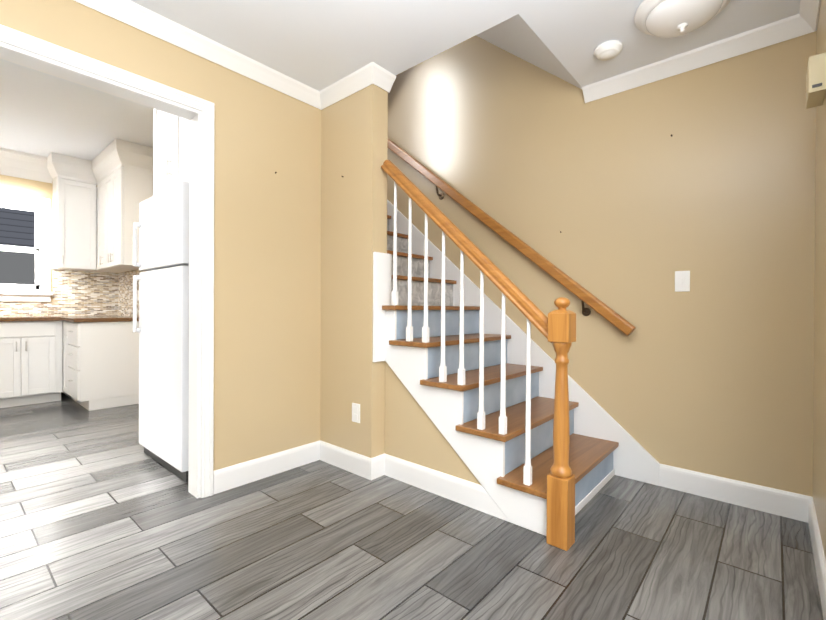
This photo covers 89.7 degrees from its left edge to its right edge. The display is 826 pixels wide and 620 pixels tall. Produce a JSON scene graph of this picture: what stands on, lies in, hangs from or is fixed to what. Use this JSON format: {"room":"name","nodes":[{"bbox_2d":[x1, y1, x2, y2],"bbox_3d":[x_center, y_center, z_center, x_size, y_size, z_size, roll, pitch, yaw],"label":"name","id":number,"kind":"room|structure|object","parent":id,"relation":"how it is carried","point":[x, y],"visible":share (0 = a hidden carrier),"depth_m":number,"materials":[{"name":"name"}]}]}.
{"room":"stair hall","nodes":[
{"label":"stair hall","id":0,"kind":"room"},
{"bbox_2d":[0,174,108,392],"bbox_3d":[-5.737,-0.377,3.215,0.120,2.720,5.770,0,0,41],"label":"wall","id":1,"kind":"structure","parent":0,"point":[17,185],"depth_m":4.71,"materials":[{"name":"beige paint"}]},
{"bbox_2d":[0,191,52,301],"bbox_3d":[-4.629,-0.694,4.448,0.170,1.195,1.165,0,0,41],"label":"kitchen window","id":2,"kind":"structure","parent":1,"relation":"in","point":[25,268],"depth_m":4.75,"materials":[{"name":"white paint"},{"name":"glass"}]},
{"bbox_2d":[0,147,52,182],"bbox_3d":[-4.908,-1.606,3.959,0.140,0.260,2.260,0,0,41],"label":"crown molding","id":3,"kind":"structure","parent":1,"relation":"attached to","point":[29,166],"depth_m":4.62,"materials":[{"name":"white paint"}]},
{"bbox_2d":[0,269,115,315],"bbox_3d":[-4.802,-0.203,4.197,0.003,0.546,3.060,0,0,41],"label":"backsplash","id":4,"kind":"structure","parent":1,"relation":"attached to","point":[82,293],"depth_m":5.02,"materials":[{"name":"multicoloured tile"}]},
{"bbox_2d":[0,59,152,160],"bbox_3d":[-4.290,-1.825,1.955,4.180,0.200,5.770,0,0,41],"label":"ceiling","id":5,"kind":"structure","parent":0,"point":[43,114],"depth_m":3.72,"materials":[{"name":"white paint"}]},
{"bbox_2d":[0,0,320,470],"bbox_3d":[-2.620,-0.352,0.613,0.120,2.720,5.940,0,0,41],"label":"wall","id":6,"kind":"structure","parent":0,"point":[267,281],"depth_m":2.44,"materials":[{"name":"beige paint"}]},
{"bbox_2d":[0,24,214,498],"bbox_3d":[-1.672,-0.059,1.704,0.164,2.135,1.620,0,0,41],"label":"door frame","id":7,"kind":"structure","parent":6,"relation":"attached to","point":[29,51],"depth_m":2.22,"materials":[{"name":"white paint"}]},
{"bbox_2d":[74,0,323,109],"bbox_3d":[-2.542,-1.391,0.553,0.064,0.081,5.930,0,0,41],"label":"crown molding","id":8,"kind":"structure","parent":6,"relation":"attached to","point":[128,12],"depth_m":2.18,"materials":[{"name":"white paint"}]},
{"bbox_2d":[213,441,316,493],"bbox_3d":[-0.859,0.946,2.544,0.015,0.125,0.715,0,0,41],"label":"baseboard","id":9,"kind":"structure","parent":6,"relation":"attached to","point":[233,476],"depth_m":2.49,"materials":[{"name":"white paint"}]},
{"bbox_2d":[126,84,387,457],"bbox_3d":[-1.733,-1.600,3.749,5.684,5.200,0.295,0,0,41],"label":"wall","id":10,"kind":"structure","parent":0,"point":[354,133],"depth_m":2.60,"materials":[{"name":"beige paint"}]},
{"bbox_2d":[47,138,138,272],"bbox_3d":[-3.509,-1.101,4.627,1.371,1.259,0.708,0,0,41],"label":"upper cabinet","id":11,"kind":"object","parent":10,"relation":"attached to","point":[104,193],"depth_m":4.69,"materials":[{"name":"white wood"}]},
{"bbox_2d":[116,269,145,316],"bbox_3d":[-2.677,-0.193,4.371,2.940,0.546,0.008,0,0,41],"label":"backsplash","id":12,"kind":"structure","parent":10,"relation":"attached to","point":[124,280],"depth_m":5.14,"materials":[{"name":"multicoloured tile"}]},
{"bbox_2d":[135,108,188,203],"bbox_3d":[-1.402,-1.235,2.875,0.944,0.957,0.583,0,0,41],"label":"upper cabinet","id":13,"kind":"object","parent":10,"relation":"attached to","point":[168,158],"depth_m":2.87,"materials":[{"name":"white wood"}]},
{"bbox_2d":[317,440,376,479],"bbox_3d":[-0.423,0.948,2.635,0.486,0.125,0.025,0,0,41],"label":"baseboard","id":14,"kind":"structure","parent":10,"relation":"attached to","point":[358,464],"depth_m":2.61,"materials":[{"name":"white paint"}]},
{"bbox_2d":[316,62,387,107],"bbox_3d":[-0.399,-1.389,2.582,0.505,0.081,0.074,0,0,41],"label":"crown molding","id":15,"kind":"structure","parent":10,"relation":"attached to","point":[372,73],"depth_m":2.54,"materials":[{"name":"white paint"}]},
{"bbox_2d":[352,403,359,422],"bbox_3d":[-0.353,0.637,2.572,0.072,0.116,0.008,0,0,41],"label":"wall outlet plate","id":16,"kind":"object","parent":10,"relation":"attached to","point":[355,412],"visible":1,"depth_m":2.57,"materials":[{"name":"white plastic"}]},
{"bbox_2d":[377,453,509,521],"bbox_3d":[0.213,0.953,2.204,1.070,0.125,0.040,0,0,41],"label":"baseboard","id":17,"kind":"structure","parent":10,"relation":"attached to","point":[467,493],"depth_m":2.27,"materials":[{"name":"white paint"}]},
{"bbox_2d":[0,393,823,619],"bbox_3d":[-1.815,1.071,0.774,9.500,0.120,7.240,0,0,41],"label":"floor","id":18,"kind":"structure","parent":0,"point":[103,516],"depth_m":1.76,"materials":[{"name":"grey wood"}]},
{"bbox_2d":[0,321,59,407],"bbox_3d":[-4.213,0.550,4.417,0.608,0.870,0.664,0,0,41],"label":"base cabinet","id":19,"kind":"object","parent":18,"relation":"on","point":[29,350],"depth_m":4.28,"materials":[{"name":"white wood"}]},
{"bbox_2d":[0,316,58,321],"bbox_3d":[-4.562,0.093,3.986,0.641,0.040,3.057,0,0,41],"label":"countertop","id":20,"kind":"structure","parent":19,"relation":"on","point":[10,318],"depth_m":4.27,"materials":[{"name":"brown stone"}]},
{"bbox_2d":[60,321,63,400],"bbox_3d":[-3.455,0.553,4.622,0.226,0.870,0.642,0,0,41],"label":"base cabinet","id":21,"kind":"object","parent":18,"relation":"on","point":[61,322],"depth_m":4.47,"materials":[{"name":"white wood"}]},
{"bbox_2d":[64,321,138,410],"bbox_3d":[-3.220,0.555,4.418,0.513,0.870,0.642,0,0,41],"label":"base cabinet","id":22,"kind":"object","parent":18,"relation":"on","point":[89,366],"depth_m":4.19,"materials":[{"name":"white wood"}]},
{"bbox_2d":[59,316,138,322],"bbox_3d":[-3.268,0.098,4.441,0.660,0.040,0.672,0,0,41],"label":"countertop","id":23,"kind":"structure","parent":22,"relation":"on","point":[74,319],"depth_m":4.25,"materials":[{"name":"brown stone"}]},
{"bbox_2d":[133,181,188,481],"bbox_3d":[-1.442,0.130,2.843,0.775,1.750,0.630,0,0,41],"label":"refrigerator","id":24,"kind":"object","parent":18,"relation":"on","point":[163,279],"visible":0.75,"depth_m":2.57,"materials":[{"name":"white metal"}]},
{"bbox_2d":[373,160,659,550],"bbox_3d":[-0.099,-0.406,3.060,3.182,2.833,1.054,0,0,41],"label":"staircase","id":25,"kind":"structure","parent":18,"relation":"on","point":[508,414],"depth_m":2.36,"materials":[{"name":"brown wood"}]},
{"bbox_2d":[130,0,799,90],"bbox_3d":[-0.221,-1.526,-0.693,5.200,0.220,7.120,0,0,41],"label":"ceiling","id":26,"kind":"structure","parent":0,"point":[318,45],"depth_m":2.10,"materials":[{"name":"white paint"}]},
{"bbox_2d":[594,40,622,60],"bbox_3d":[1.060,-1.398,2.256,0.144,0.046,0.144,0,0,41],"label":"smoke detector","id":27,"kind":"object","parent":26,"relation":"attached to","point":[607,50],"visible":0.98,"depth_m":2.22,"materials":[{"name":"white plastic"}]},
{"bbox_2d":[634,0,730,37],"bbox_3d":[1.249,-1.353,1.925,0.400,0.130,0.400,0,0,41],"label":"dome ceiling light","id":28,"kind":"object","parent":26,"relation":"attached to","point":[666,18],"visible":1,"depth_m":1.90,"materials":[{"name":"white glass"}]},
{"bbox_2d":[476,14,581,88],"bbox_3d":[-1.380,-2.880,4.142,5.684,2.880,1.350,0,0,41],"label":"ceiling soffit","id":29,"kind":"structure","parent":0,"point":[516,35],"depth_m":2.57,"materials":[{"name":"white paint"}]},
{"bbox_2d":[387,31,816,496],"bbox_3d":[-0.530,-1.596,4.217,6.884,5.200,0.120,0,0,41],"label":"wall","id":30,"kind":"structure","parent":0,"point":[637,205],"depth_m":2.41,"materials":[{"name":"beige paint"}]},
{"bbox_2d":[387,139,635,335],"bbox_3d":[0.143,-1.135,3.486,3.144,2.555,0.097,0,0,41],"label":"wall handrail","id":31,"kind":"object","parent":30,"relation":"attached to","point":[611,316],"visible":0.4,"depth_m":2.88,"materials":[{"name":"brown wood"}]},
{"bbox_2d":[675,271,689,291],"bbox_3d":[1.520,-0.162,2.345,0.072,0.117,0.010,0,0,41],"label":"switch plate","id":32,"kind":"object","parent":30,"relation":"attached to","point":[682,281],"visible":1,"depth_m":2.34,"materials":[{"name":"white plastic"}]},
{"bbox_2d":[582,16,795,102],"bbox_3d":[1.473,-1.379,2.351,0.990,0.081,0.064,0,0,41],"label":"crown molding","id":33,"kind":"structure","parent":30,"relation":"attached to","point":[779,31],"depth_m":2.28,"materials":[{"name":"white paint"}]},
{"bbox_2d":[660,464,800,520],"bbox_3d":[1.664,0.960,2.215,0.613,0.125,0.015,0,0,41],"label":"baseboard","id":34,"kind":"structure","parent":30,"relation":"attached to","point":[795,506],"depth_m":2.19,"materials":[{"name":"white paint"}]},
{"bbox_2d":[813,0,825,559],"bbox_3d":[1.564,-0.195,1.485,0.120,2.440,1.250,0,0,41],"label":"wall","id":35,"kind":"structure","parent":0,"point":[819,451],"depth_m":1.73,"materials":[{"name":"beige paint"}]},
{"bbox_2d":[792,0,820,36],"bbox_3d":[1.504,-1.375,1.544,0.064,0.081,1.240,0,0,41],"label":"crown molding","id":36,"kind":"structure","parent":35,"relation":"attached to","point":[805,22],"depth_m":1.96,"materials":[{"name":"white paint"}]},
{"bbox_2d":[801,494,825,619],"bbox_3d":[1.511,0.962,1.538,0.015,0.125,1.240,0,0,41],"label":"baseboard","id":37,"kind":"structure","parent":35,"relation":"attached to","point":[808,513],"depth_m":1.65,"materials":[{"name":"white paint"}]},
{"bbox_2d":[806,52,825,108],"bbox_3d":[1.607,-0.911,1.658,0.050,0.140,0.173,0,0,41],"label":"door chime","id":38,"kind":"object","parent":35,"relation":"attached to","point":[816,82],"visible":1,"depth_m":1.60,"materials":[{"name":"beige plastic"}]},
{"label":"outside","id":39,"kind":"structure","parent":0,"visible":0},
{"bbox_2d":[0,207,34,247],"bbox_3d":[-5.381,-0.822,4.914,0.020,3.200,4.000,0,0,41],"label":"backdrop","id":40,"kind":"structure","parent":39,"point":[17,227],"depth_m":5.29,"materials":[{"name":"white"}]}
]}

